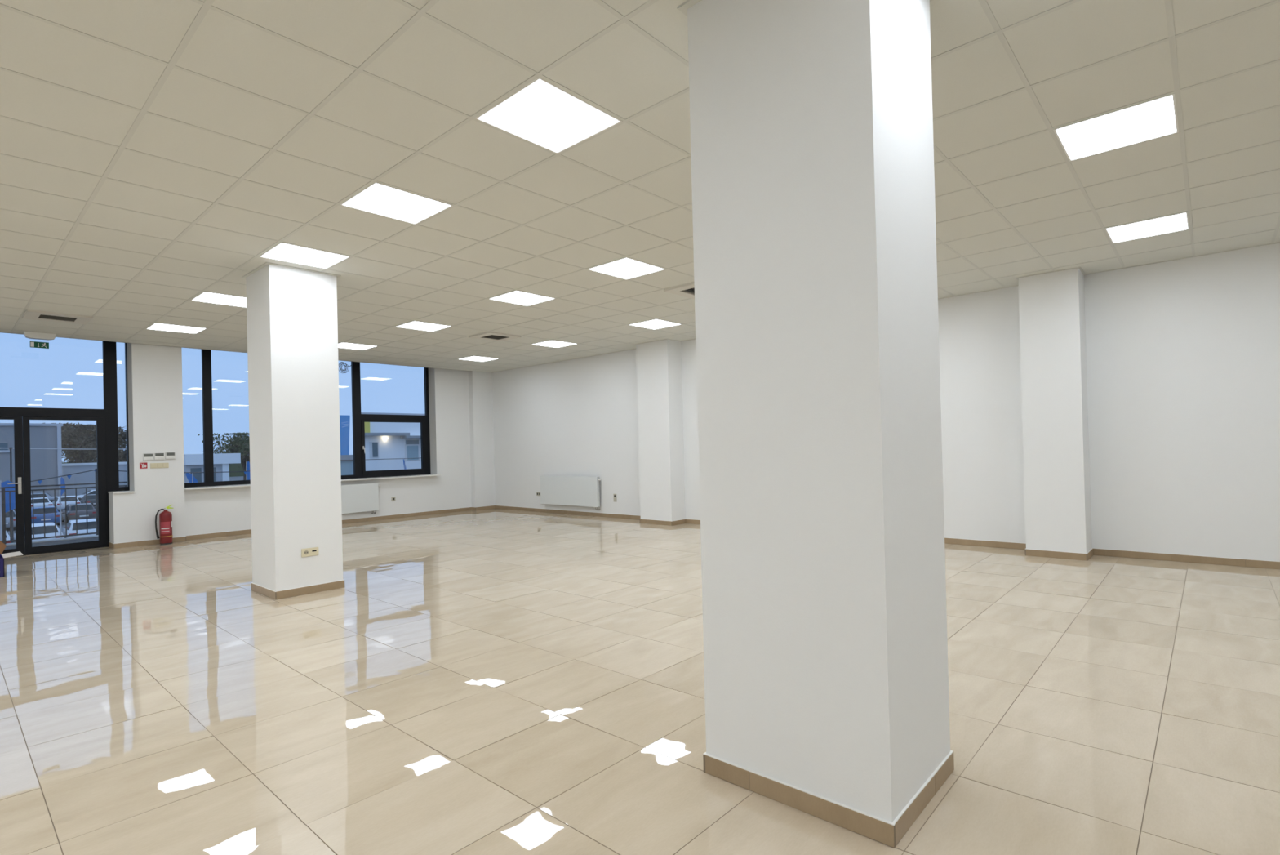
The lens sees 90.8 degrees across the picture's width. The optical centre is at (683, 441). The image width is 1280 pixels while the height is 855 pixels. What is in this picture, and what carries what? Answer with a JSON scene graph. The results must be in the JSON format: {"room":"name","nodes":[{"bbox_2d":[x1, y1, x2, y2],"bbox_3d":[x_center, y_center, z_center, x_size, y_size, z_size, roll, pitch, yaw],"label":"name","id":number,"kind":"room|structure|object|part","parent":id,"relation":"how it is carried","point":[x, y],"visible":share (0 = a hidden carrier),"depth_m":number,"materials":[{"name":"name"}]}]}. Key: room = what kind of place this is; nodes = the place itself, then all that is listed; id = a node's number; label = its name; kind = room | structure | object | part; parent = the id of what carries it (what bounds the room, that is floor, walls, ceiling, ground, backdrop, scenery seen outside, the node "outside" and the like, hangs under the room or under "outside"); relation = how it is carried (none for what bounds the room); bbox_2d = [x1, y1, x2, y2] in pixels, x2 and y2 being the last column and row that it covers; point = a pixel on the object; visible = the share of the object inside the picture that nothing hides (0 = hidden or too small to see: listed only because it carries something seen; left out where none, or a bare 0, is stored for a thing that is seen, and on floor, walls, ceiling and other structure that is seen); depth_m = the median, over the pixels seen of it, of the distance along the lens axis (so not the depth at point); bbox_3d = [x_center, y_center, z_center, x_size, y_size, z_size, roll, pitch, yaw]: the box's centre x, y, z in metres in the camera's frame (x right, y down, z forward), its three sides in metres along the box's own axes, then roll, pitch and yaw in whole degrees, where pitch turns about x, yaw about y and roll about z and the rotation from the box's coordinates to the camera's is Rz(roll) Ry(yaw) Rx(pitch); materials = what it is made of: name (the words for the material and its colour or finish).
{"room":"empty commercial space","nodes":[
{"label":"empty commercial space","id":0,"kind":"room"},
{"bbox_2d":[108,342,471,543],"bbox_3d":[-8.763,-0.226,10.300,0.550,3.750,12.520,-2,0,40],"label":"wall","id":1,"kind":"structure","parent":0,"point":[154,372],"depth_m":10.43,"materials":[{"name":"white paint"}]},
{"bbox_2d":[0,341,134,555],"bbox_3d":[-9.564,-0.087,9.244,0.485,3.500,2.210,-2,0,40],"label":"door","id":2,"kind":"structure","parent":1,"relation":"in","point":[107,434],"depth_m":9.85,"materials":[{"name":"black metal"}]},
{"bbox_3d":[-9.750,0.638,9.186,0.068,0.250,0.145,-2,0,40],"label":"handle","id":3,"kind":"part","parent":2,"relation":"part of","materials":[{"name":"silver metal"}]},
{"bbox_3d":[-8.890,0.792,9.963,0.420,0.027,0.258,-2,0,40],"label":"sill","id":4,"kind":"part","parent":2,"relation":"part of","materials":[{"name":"white stone"}]},
{"bbox_2d":[139,462,147,468],"bbox_3d":[-8.602,0.375,10.038,0.004,0.094,0.094,-2,0,40],"label":"fire sign","id":5,"kind":"object","parent":1,"relation":"attached to","point":[142,465],"visible":1,"depth_m":10.04,"materials":[{"name":"red plastic"}]},
{"bbox_2d":[142,453,153,460],"bbox_3d":[-8.559,0.238,10.077,0.026,0.112,0.128,-2,0,40],"label":"thermostat","id":6,"kind":"object","parent":1,"relation":"attached to","point":[146,456],"visible":1,"depth_m":10.07,"materials":[{"name":"white plastic"}]},
{"bbox_2d":[150,462,168,468],"bbox_3d":[-8.470,0.381,10.187,0.015,0.080,0.228,-2,0,40],"label":"switch plate","id":7,"kind":"object","parent":1,"relation":"attached to","point":[153,465],"visible":1,"depth_m":10.18,"materials":[{"name":"beige plastic"}]},
{"bbox_2d":[154,452,164,459],"bbox_3d":[-8.470,0.231,10.184,0.026,0.112,0.128,-2,0,40],"label":"thermostat","id":8,"kind":"object","parent":1,"relation":"attached to","point":[161,455],"visible":1,"depth_m":10.18,"materials":[{"name":"white plastic"}]},
{"bbox_2d":[164,452,175,458],"bbox_3d":[-8.380,0.223,10.291,0.026,0.112,0.128,-2,0,40],"label":"thermostat","id":9,"kind":"object","parent":1,"relation":"attached to","point":[168,455],"visible":1,"depth_m":10.28,"materials":[{"name":"white plastic"}]},
{"bbox_2d":[184,349,250,489],"bbox_3d":[-8.017,-0.537,11.087,0.505,2.655,1.348,-2,0,40],"label":"window","id":10,"kind":"structure","parent":1,"relation":"in","point":[206,384],"depth_m":11.01,"materials":[{"name":"black metal"}]},
{"bbox_3d":[-7.959,0.776,11.058,0.440,0.027,1.344,-2,0,40],"label":"sill","id":11,"kind":"part","parent":10,"relation":"part of","materials":[{"name":"white plastic"}]},
{"bbox_2d":[108,505,495,548],"bbox_3d":[-8.643,1.608,10.229,0.390,0.077,12.521,-2,0,41],"label":"baseboard","id":12,"kind":"structure","parent":1,"relation":"attached to","point":[185,538],"depth_m":11.14,"materials":[{"name":"tile"}]},
{"bbox_2d":[341,482,381,513],"bbox_3d":[-6.542,1.151,12.555,0.103,0.618,1.002,-2,0,40],"label":"radiator","id":13,"kind":"object","parent":1,"relation":"attached to","point":[364,497],"visible":0.82,"depth_m":12.58,"materials":[{"name":"white metal"}]},
{"bbox_2d":[341,361,440,480],"bbox_3d":[-6.374,-0.567,13.045,0.505,2.655,2.564,-2,0,40],"label":"window","id":14,"kind":"structure","parent":1,"relation":"in","point":[359,420],"depth_m":13.15,"materials":[{"name":"black metal"}]},
{"bbox_2d":[338,361,350,373],"bbox_3d":[-6.910,-1.644,12.887,0.037,0.477,0.295,-2,0,43],"label":"cable coil","id":15,"kind":"object","parent":14,"relation":"attached to","point":[340,363],"visible":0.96,"depth_m":12.86,"materials":[{"name":"black"}]},
{"bbox_3d":[-6.316,0.746,13.016,0.440,0.027,2.562,-2,0,40],"label":"sill","id":16,"kind":"part","parent":14,"relation":"part of","materials":[{"name":"white plastic"}]},
{"bbox_3d":[-6.193,0.095,13.550,0.076,1.130,1.415,-2,0,40],"label":"sash","id":17,"kind":"part","parent":14,"relation":"part of","materials":[{"name":"black metal"}]},
{"bbox_2d":[468,370,495,506],"bbox_3d":[-4.709,-0.055,14.733,0.170,3.258,0.520,-2,0,40],"label":"pilaster","id":18,"kind":"object","parent":1,"relation":"attached to","point":[480,383],"visible":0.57,"depth_m":14.63,"materials":[{"name":"white paint"}]},
{"bbox_2d":[0,508,1279,854],"bbox_3d":[-1.935,1.567,4.794,18.000,0.251,12.820,-2,0,40],"label":"floor","id":19,"kind":"structure","parent":0,"point":[491,681],"depth_m":3.34,"materials":[{"name":"brown tile"}]},
{"bbox_2d":[0,540,22,577],"bbox_3d":[-8.491,1.384,7.612,0.556,0.484,0.675,-2,0,40],"label":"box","id":20,"kind":"object","parent":19,"relation":"on","point":[2,545],"visible":1,"depth_m":7.72,"materials":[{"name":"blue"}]},
{"bbox_2d":[4,534,98,549],"bbox_3d":[-10.643,1.782,10.002,2.040,0.188,4.100,-2,0,40],"label":"balcony slab","id":21,"kind":"object","parent":19,"relation":"attached to","point":[87,538],"visible":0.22,"depth_m":10.84,"materials":[{"name":"concrete"}]},
{"bbox_2d":[0,481,127,543],"bbox_3d":[-10.631,1.208,9.944,1.920,0.955,3.980,-2,0,40],"label":"balcony railing","id":22,"kind":"object","parent":21,"relation":"on","point":[3,501],"visible":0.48,"depth_m":10.93,"materials":[{"name":"grey metal"}]},
{"bbox_3d":[-11.364,1.241,10.532,0.040,0.932,0.040,-2,0,40],"label":"post","id":23,"kind":"part","parent":22,"relation":"part of","materials":[{"name":"grey"}]},
{"bbox_3d":[-11.337,1.659,10.549,0.032,0.024,3.950,-2,0,40],"label":"rail","id":24,"kind":"part","parent":22,"relation":"part of","materials":[{"name":"grey metal"}]},
{"bbox_3d":[-11.358,0.829,10.554,0.032,0.024,3.950,-2,0,40],"label":"rail","id":25,"kind":"part","parent":22,"relation":"part of","materials":[{"name":"grey metal"}]},
{"bbox_3d":[-11.360,0.764,10.554,0.032,0.024,3.950,-2,0,40],"label":"rail","id":26,"kind":"part","parent":22,"relation":"part of","materials":[{"name":"grey metal"}]},
{"bbox_2d":[155,504,173,544],"bbox_3d":[-8.333,1.326,10.130,0.187,0.625,0.189,-1,0,-11],"label":"fire extinguisher","id":27,"kind":"object","parent":19,"relation":"on","point":[166,516],"visible":1,"depth_m":10.08,"materials":[{"name":"red metal"}]},
{"bbox_2d":[241,262,344,599],"bbox_3d":[-3.991,-0.124,6.469,0.747,3.258,0.667,-2,0,40],"label":"column","id":28,"kind":"structure","parent":19,"relation":"on","point":[295,473],"depth_m":6.23,"materials":[{"name":"white paint"}]},
{"bbox_3d":[-4.032,-1.704,6.479,0.747,0.016,0.667,-2,0,40],"label":"ceiling trim","id":29,"kind":"part","parent":28,"relation":"part of","materials":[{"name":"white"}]},
{"bbox_2d":[301,546,319,556],"bbox_3d":[-3.694,1.088,6.236,0.012,0.082,0.155,-2,0,40],"label":"wall socket","id":30,"kind":"object","parent":28,"relation":"attached to","point":[313,551],"visible":1,"depth_m":6.23,"materials":[{"name":"beige plastic"}]},
{"bbox_2d":[677,0,954,847],"bbox_3d":[0.560,-0.263,2.626,0.854,3.258,0.680,-2,0,40],"label":"column","id":31,"kind":"structure","parent":19,"relation":"on","point":[820,437],"depth_m":2.35,"materials":[{"name":"white paint"}]},
{"bbox_3d":[0.520,-1.844,2.636,0.854,0.016,0.680,-2,0,40],"label":"ceiling trim","id":32,"kind":"part","parent":31,"relation":"part of","materials":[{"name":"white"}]},
{"bbox_2d":[0,0,1279,372],"bbox_3d":[-2.025,-1.958,4.816,18.000,0.394,12.820,-2,0,40],"label":"ceiling","id":33,"kind":"structure","parent":0,"point":[152,152],"depth_m":4.00,"materials":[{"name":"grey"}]},
{"bbox_2d":[23,331,56,348],"bbox_3d":[-9.199,-1.450,9.008,0.120,0.212,0.326,-2,0,40],"label":"exit light","id":34,"kind":"object","parent":33,"relation":"attached to","point":[38,335],"visible":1,"depth_m":8.98,"materials":[{"name":"white plastic"}]},
{"bbox_3d":[-9.202,-1.387,9.002,0.012,0.086,0.189,-2,0,40],"label":"sign plate","id":35,"kind":"part","parent":34,"relation":"part of","materials":[{"name":"teal plastic"}]},
{"bbox_2d":[22,309,93,324],"bbox_3d":[-7.953,-1.589,8.007,0.584,0.034,0.584,-2,0,40],"label":"ceiling vent","id":36,"kind":"object","parent":33,"relation":"in","point":[28,314],"visible":1,"depth_m":7.96,"materials":[{"name":"white metal"}]},
{"bbox_2d":[146,322,206,333],"bbox_3d":[-7.182,-1.631,8.926,0.576,0.052,0.576,-2,0,40],"label":"ceiling light","id":37,"kind":"object","parent":33,"relation":"attached to","point":[161,326],"visible":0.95,"depth_m":8.91,"materials":[{"name":"white plastic"}]},
{"bbox_2d":[191,291,246,307],"bbox_3d":[-5.345,-1.688,7.383,0.576,0.052,0.576,-2,0,40],"label":"ceiling light","id":38,"kind":"object","parent":33,"relation":"attached to","point":[208,297],"visible":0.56,"depth_m":7.34,"materials":[{"name":"white plastic"}]},
{"bbox_2d":[259,242,351,269],"bbox_3d":[-3.507,-1.744,5.840,0.576,0.052,0.576,-2,0,40],"label":"ceiling light","id":39,"kind":"object","parent":33,"relation":"attached to","point":[282,251],"visible":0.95,"depth_m":5.83,"materials":[{"name":"white plastic"}]},
{"bbox_2d":[337,342,376,350],"bbox_3d":[-5.640,-1.659,10.764,0.576,0.052,0.576,-2,0,40],"label":"ceiling light","id":40,"kind":"object","parent":33,"relation":"attached to","point":[346,345],"visible":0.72,"depth_m":10.77,"materials":[{"name":"white plastic"}]},
{"bbox_2d":[339,182,453,224],"bbox_3d":[-2.129,-1.786,4.683,0.576,0.052,0.576,-2,0,40],"label":"ceiling light","id":41,"kind":"object","parent":33,"relation":"attached to","point":[377,198],"visible":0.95,"depth_m":4.67,"materials":[{"name":"white plastic"}]},
{"bbox_2d":[395,320,452,331],"bbox_3d":[-3.802,-1.715,9.222,0.576,0.052,0.576,-2,0,40],"label":"ceiling light","id":42,"kind":"object","parent":33,"relation":"attached to","point":[415,325],"visible":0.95,"depth_m":9.22,"materials":[{"name":"white plastic"}]},
{"bbox_2d":[458,355,498,361],"bbox_3d":[-4.097,-1.687,12.603,0.576,0.052,0.576,-2,0,40],"label":"ceiling light","id":43,"kind":"object","parent":33,"relation":"attached to","point":[472,357],"visible":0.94,"depth_m":12.60,"materials":[{"name":"white plastic"}]},
{"bbox_2d":[468,331,520,341],"bbox_3d":[-3.030,-1.700,10.141,0.584,0.034,0.584,-2,0,40],"label":"ceiling vent","id":44,"kind":"object","parent":33,"relation":"in","point":[489,335],"visible":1,"depth_m":10.10,"materials":[{"name":"white"}]},
{"bbox_2d":[488,290,555,306],"bbox_3d":[-1.965,-1.772,7.679,0.576,0.052,0.576,-2,0,40],"label":"ceiling light","id":45,"kind":"object","parent":33,"relation":"attached to","point":[517,297],"visible":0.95,"depth_m":7.67,"materials":[{"name":"white plastic"}]},
{"bbox_2d":[475,77,622,153],"bbox_3d":[-0.751,-1.828,3.526,0.576,0.052,0.576,-2,0,40],"label":"ceiling light","id":46,"kind":"object","parent":33,"relation":"attached to","point":[541,113],"visible":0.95,"depth_m":3.50,"materials":[{"name":"white plastic"}]},
{"bbox_2d":[532,340,577,347],"bbox_3d":[-2.260,-1.743,11.060,0.576,0.052,0.576,-2,0,40],"label":"ceiling light","id":47,"kind":"object","parent":33,"relation":"attached to","point":[555,344],"visible":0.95,"depth_m":11.05,"materials":[{"name":"white plastic"}]},
{"bbox_2d":[587,257,666,279],"bbox_3d":[-0.586,-1.814,6.522,0.576,0.052,0.576,-2,0,40],"label":"ceiling light","id":48,"kind":"object","parent":33,"relation":"attached to","point":[626,268],"visible":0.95,"depth_m":6.51,"materials":[{"name":"white plastic"}]},
{"bbox_2d":[629,319,681,329],"bbox_3d":[-0.422,-1.799,9.517,0.576,0.052,0.576,-2,0,40],"label":"ceiling light","id":49,"kind":"object","parent":33,"relation":"attached to","point":[654,324],"visible":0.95,"depth_m":9.51,"materials":[{"name":"white plastic"}]},
{"bbox_2d":[663,282,694,298],"bbox_3d":[0.186,-1.798,7.441,0.584,0.034,0.584,-2,0,40],"label":"ceiling vent","id":50,"kind":"object","parent":33,"relation":"in","point":[686,290],"visible":0.32,"depth_m":7.41,"materials":[{"name":"white metal"}]},
{"bbox_2d":[1053,93,1178,161],"bbox_3d":[2.630,-1.912,3.822,0.576,0.052,0.576,-2,0,40],"label":"ceiling light","id":51,"kind":"object","parent":33,"relation":"attached to","point":[1155,118],"visible":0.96,"depth_m":3.80,"materials":[{"name":"white plastic"}]},
{"bbox_2d":[1105,212,1189,243],"bbox_3d":[4.172,-1.940,5.661,0.576,0.052,0.576,-2,0,40],"label":"ceiling light","id":52,"kind":"object","parent":33,"relation":"attached to","point":[1177,222],"visible":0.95,"depth_m":5.65,"materials":[{"name":"white plastic"}]},
{"bbox_2d":[492,243,1279,561],"bbox_3d":[2.042,-0.329,9.600,18.000,3.800,0.300,-2,0,40],"label":"wall","id":53,"kind":"structure","parent":0,"point":[1183,355],"depth_m":7.07,"materials":[{"name":"white paint"}]},
{"bbox_2d":[540,475,600,510],"bbox_3d":[-2.331,1.035,13.024,1.882,0.663,0.103,-2,0,40],"label":"radiator","id":54,"kind":"object","parent":53,"relation":"attached to","point":[575,491],"visible":1,"depth_m":12.93,"materials":[{"name":"white metal"}]},
{"bbox_2d":[613,493,616,502],"bbox_3d":[-1.326,1.083,12.243,0.082,0.155,0.014,-2,0,40],"label":"wall socket","id":55,"kind":"object","parent":53,"relation":"attached to","point":[614,495],"visible":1,"depth_m":12.23,"materials":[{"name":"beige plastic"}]},
{"bbox_2d":[635,339,685,520],"bbox_3d":[-0.402,-0.186,11.215,0.745,3.258,0.370,-2,0,40],"label":"pilaster","id":56,"kind":"object","parent":53,"relation":"attached to","point":[659,363],"visible":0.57,"depth_m":11.03,"materials":[{"name":"white paint"}]},
{"bbox_2d":[495,505,1279,568],"bbox_3d":[2.083,1.329,9.114,17.390,0.077,0.430,-2,0,40],"label":"baseboard","id":57,"kind":"structure","parent":53,"relation":"attached to","point":[1093,551],"depth_m":7.11,"materials":[{"name":"tile"}]},
{"bbox_2d":[1017,267,1092,553],"bbox_3d":[4.281,-0.329,7.252,0.592,3.258,0.420,-2,0,40],"label":"pilaster","id":58,"kind":"object","parent":53,"relation":"attached to","point":[1051,305],"visible":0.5,"depth_m":7.08,"materials":[{"name":"white paint"}]},
{"label":"outside","id":59,"kind":"structure","parent":0,"visible":0},
{"bbox_2d":[5,475,246,535],"bbox_3d":[-71.406,7.518,112.244,226.000,0.300,200.000,-2,0,40],"label":"ground","id":60,"kind":"structure","parent":59,"point":[236,477],"depth_m":63.54,"materials":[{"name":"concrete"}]},
{"bbox_2d":[0,480,15,540],"bbox_3d":[-24.057,3.487,22.555,0.069,4.254,0.590,-2,0,40],"label":"flag","id":61,"kind":"object","parent":60,"relation":"on","point":[3,483],"visible":0.51,"depth_m":22.49,"materials":[{"name":"fabric"}]},
{"bbox_2d":[1,509,15,527],"bbox_3d":[-49.940,5.681,46.075,4.325,1.470,1.800,-2,0,40],"label":"parked car","id":62,"kind":"object","parent":60,"relation":"on","point":[7,513],"visible":0.25,"depth_m":45.10,"materials":[{"name":"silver metal"}]},
{"bbox_2d":[5,529,11,542],"bbox_3d":[-37.032,5.276,33.462,4.325,1.470,1.800,-2,0,40],"label":"parked car","id":63,"kind":"object","parent":60,"relation":"on","point":[7,536],"visible":0.16,"depth_m":32.74,"materials":[{"name":"white"}]},
{"bbox_2d":[8,447,13,542],"bbox_3d":[-32.806,3.071,30.770,0.340,5.630,0.280,-2,0,40],"label":"lamp post","id":64,"kind":"object","parent":60,"relation":"on","point":[10,448],"visible":0.42,"depth_m":30.77,"materials":[{"name":"grey metal"}]},
{"bbox_2d":[0,422,62,495],"bbox_3d":[-99.979,3.028,71.138,25.500,9.620,40.600,-2,0,40],"label":"building","id":65,"kind":"structure","parent":60,"relation":"on","point":[44,463],"depth_m":77.18,"materials":[{"name":"grey"}]},
{"bbox_2d":[23,497,53,506],"bbox_3d":[-62.389,6.087,60.789,4.325,1.470,1.800,-2,0,37],"label":"parked car","id":66,"kind":"object","parent":60,"relation":"on","point":[37,501],"visible":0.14,"depth_m":59.93,"materials":[{"name":"white metal"}]},
{"bbox_2d":[13,521,63,542],"bbox_3d":[-36.195,5.265,35.237,4.325,1.470,1.800,-2,0,38],"label":"parked car","id":67,"kind":"object","parent":60,"relation":"on","point":[50,526],"visible":0.21,"depth_m":34.27,"materials":[{"name":"white metal"}]},
{"bbox_2d":[31,492,59,502],"bbox_3d":[-71.902,6.383,69.691,1.800,1.470,4.325,-2,0,40],"label":"parked car","id":68,"kind":"object","parent":60,"relation":"on","point":[51,498],"visible":0.15,"depth_m":69.96,"materials":[{"name":"silver metal"}]},
{"bbox_2d":[31,505,62,524],"bbox_3d":[-49.261,5.678,48.439,4.325,1.470,1.800,-2,0,40],"label":"parked car","id":69,"kind":"object","parent":60,"relation":"on","point":[38,515],"visible":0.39,"depth_m":47.36,"materials":[{"name":"blue metal"}]},
{"bbox_2d":[58,476,65,537],"bbox_3d":[-30.965,3.783,31.429,0.069,4.122,0.240,-2,0,40],"label":"flag","id":70,"kind":"object","parent":60,"relation":"on","point":[61,481],"visible":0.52,"depth_m":31.37,"materials":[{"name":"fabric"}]},
{"bbox_2d":[52,495,80,509],"bbox_3d":[-61.454,6.075,62.682,4.325,1.470,1.800,-2,0,40],"label":"parked car","id":71,"kind":"object","parent":60,"relation":"on","point":[69,499],"visible":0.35,"depth_m":61.46,"materials":[{"name":"white metal"}]},
{"bbox_2d":[61,502,96,523],"bbox_3d":[-48.661,5.677,50.709,4.325,1.470,1.800,-2,0,38],"label":"parked car","id":72,"kind":"object","parent":60,"relation":"on","point":[70,508],"visible":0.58,"depth_m":49.65,"materials":[{"name":"grey metal"}]},
{"bbox_2d":[62,517,96,537],"bbox_3d":[-35.278,5.254,37.109,4.325,1.470,1.800,-2,0,42],"label":"parked car","id":73,"kind":"object","parent":60,"relation":"on","point":[91,522],"visible":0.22,"depth_m":35.80,"materials":[{"name":"white metal"}]},
{"bbox_2d":[76,489,95,500],"bbox_3d":[-69.401,6.348,74.226,1.800,1.470,4.325,-2,0,40],"label":"parked car","id":74,"kind":"object","parent":60,"relation":"on","point":[90,491],"visible":0.14,"depth_m":73.39,"materials":[{"name":"white"}]},
{"bbox_2d":[80,493,95,506],"bbox_3d":[-60.503,6.063,64.593,4.325,1.470,1.800,-2,0,40],"label":"parked car","id":75,"kind":"object","parent":60,"relation":"on","point":[91,497],"visible":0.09,"depth_m":63.41,"materials":[{"name":"grey metal"}]},
{"bbox_2d":[51,422,126,462],"bbox_3d":[-98.846,2.444,103.234,11.224,11.139,10.870,-2,0,40],"label":"bare tree","id":76,"kind":"object","parent":60,"relation":"on","point":[80,436],"visible":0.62,"depth_m":102.15,"materials":[{"name":"brown plant"}]},
{"bbox_2d":[62,462,127,495],"bbox_3d":[-81.276,5.178,89.682,8.400,4.600,11.400,-2,0,40],"label":"building","id":77,"kind":"structure","parent":60,"relation":"on","point":[89,477],"depth_m":84.35,"materials":[{"name":"grey"}]},
{"bbox_2d":[62,426,127,462],"bbox_3d":[-107.820,2.619,117.160,13.153,11.415,13.513,-2,0,40],"label":"bare tree","id":78,"kind":"object","parent":60,"relation":"on","point":[122,435],"visible":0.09,"depth_m":118.00,"materials":[{"name":"brown plant"}]},
{"bbox_2d":[0,468,249,534],"bbox_3d":[-27.278,3.510,31.370,2.422,4.480,16.096,-2,0,26],"label":"fence","id":79,"kind":"object","parent":60,"relation":"on","point":[39,481],"visible":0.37,"depth_m":30.90,"materials":[{"name":"black metal"}]},
{"bbox_3d":[-28.781,3.545,30.928,0.088,4.480,0.086,-2,0,40],"label":"post","id":80,"kind":"part","parent":79,"relation":"part of","materials":[{"name":"grey metal"}]},
{"bbox_2d":[62,460,246,476],"bbox_3d":[-106.012,6.254,170.634,2.000,4.700,95.000,-2,0,40],"label":"ridge","id":81,"kind":"object","parent":60,"relation":"on","point":[233,467],"visible":0.02,"depth_m":159.92,"materials":[{"name":"green plant"}]},
{"bbox_2d":[185,472,198,482],"bbox_3d":[-28.854,3.798,37.054,0.069,4.053,0.644,-2,0,40],"label":"flag","id":82,"kind":"object","parent":60,"relation":"on","point":[191,478],"visible":0.38,"depth_m":37.02,"materials":[{"name":"blue fabric"}]},
{"bbox_2d":[183,453,240,482],"bbox_3d":[-69.313,4.461,91.513,8.000,5.450,6.400,-2,0,40],"label":"building","id":83,"kind":"structure","parent":60,"relation":"on","point":[192,462],"depth_m":89.23,"materials":[{"name":"white"}]},
{"bbox_3d":[-66.969,5.313,89.233,0.120,3.400,1.300,-2,0,40],"label":"door","id":84,"kind":"part","parent":83,"relation":"part of","materials":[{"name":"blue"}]},
{"bbox_2d":[198,431,249,464],"bbox_3d":[-74.792,2.908,103.725,8.205,9.000,8.459,-2,0,40],"label":"bare tree","id":85,"kind":"object","parent":60,"relation":"on","point":[233,443],"visible":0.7,"depth_m":103.35,"materials":[{"name":"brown plant"}]},
{"bbox_2d":[232,440,249,479],"bbox_3d":[-78.201,3.643,112.114,6.916,7.810,6.243,-2,0,40],"label":"bare tree","id":86,"kind":"object","parent":60,"relation":"on","point":[243,460],"visible":0.29,"depth_m":111.83,"materials":[{"name":"brown plant"}]},
{"bbox_2d":[245,461,250,479],"bbox_3d":[-27.599,3.511,40.115,0.069,4.602,0.380,-2,0,40],"label":"flag","id":87,"kind":"object","parent":60,"relation":"on","point":[247,465],"visible":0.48,"depth_m":40.06,"materials":[{"name":"blue fabric"}]},
{"bbox_2d":[339,414,350,454],"bbox_3d":[-25.522,1.894,47.526,0.330,7.820,0.760,-2,0,40],"label":"pylon sign","id":88,"kind":"object","parent":60,"relation":"on","point":[344,420],"visible":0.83,"depth_m":47.43,"materials":[{"name":"blue"}]},
{"bbox_2d":[340,454,353,475],"bbox_3d":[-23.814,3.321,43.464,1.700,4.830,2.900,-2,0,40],"label":"garden shed","id":89,"kind":"object","parent":60,"relation":"on","point":[346,466],"visible":0.04,"depth_m":43.28,"materials":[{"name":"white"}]},
{"bbox_2d":[340,457,421,460],"bbox_3d":[-18.200,3.255,46.654,0.088,4.718,14.086,-2,0,40],"label":"overhead cable","id":90,"kind":"object","parent":60,"relation":"on","point":[420,457],"visible":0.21,"depth_m":43.48,"materials":[{"name":"black plastic"}]},
{"bbox_2d":[360,412,425,471],"bbox_3d":[-25.449,1.805,56.040,13.100,8.100,10.900,-2,0,40],"label":"building","id":91,"kind":"structure","parent":60,"relation":"on","point":[391,441],"depth_m":50.26,"materials":[{"name":"white paint"}]},
{"bbox_3d":[-24.765,-1.171,49.122,0.220,0.970,0.550,-2,0,40],"label":"panel","id":92,"kind":"part","parent":91,"relation":"part of","materials":[{"name":"yellow"}]},
{"bbox_3d":[-23.998,0.595,49.061,0.050,1.120,0.400,-2,0,40],"label":"pane","id":93,"kind":"part","parent":91,"relation":"part of","materials":[{"name":"blue"}]},
{"bbox_3d":[-22.084,0.015,51.362,0.050,0.350,1.060,-2,0,40],"label":"pane","id":94,"kind":"part","parent":91,"relation":"part of","materials":[{"name":"blue"}]},
{"bbox_3d":[-22.056,0.865,51.364,0.050,1.150,0.920,-2,0,40],"label":"pane","id":95,"kind":"part","parent":91,"relation":"part of","materials":[{"name":"teal"}]},
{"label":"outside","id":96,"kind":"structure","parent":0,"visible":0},
{"bbox_2d":[0,447,126,449],"bbox_3d":[-45.008,0.196,39.723,0.067,0.863,15.003,-2,0,40],"label":"overhead cable","id":97,"kind":"object","parent":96,"point":[0,447],"visible":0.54,"depth_m":43.35,"materials":[{"name":"grey plastic"}]}
]}

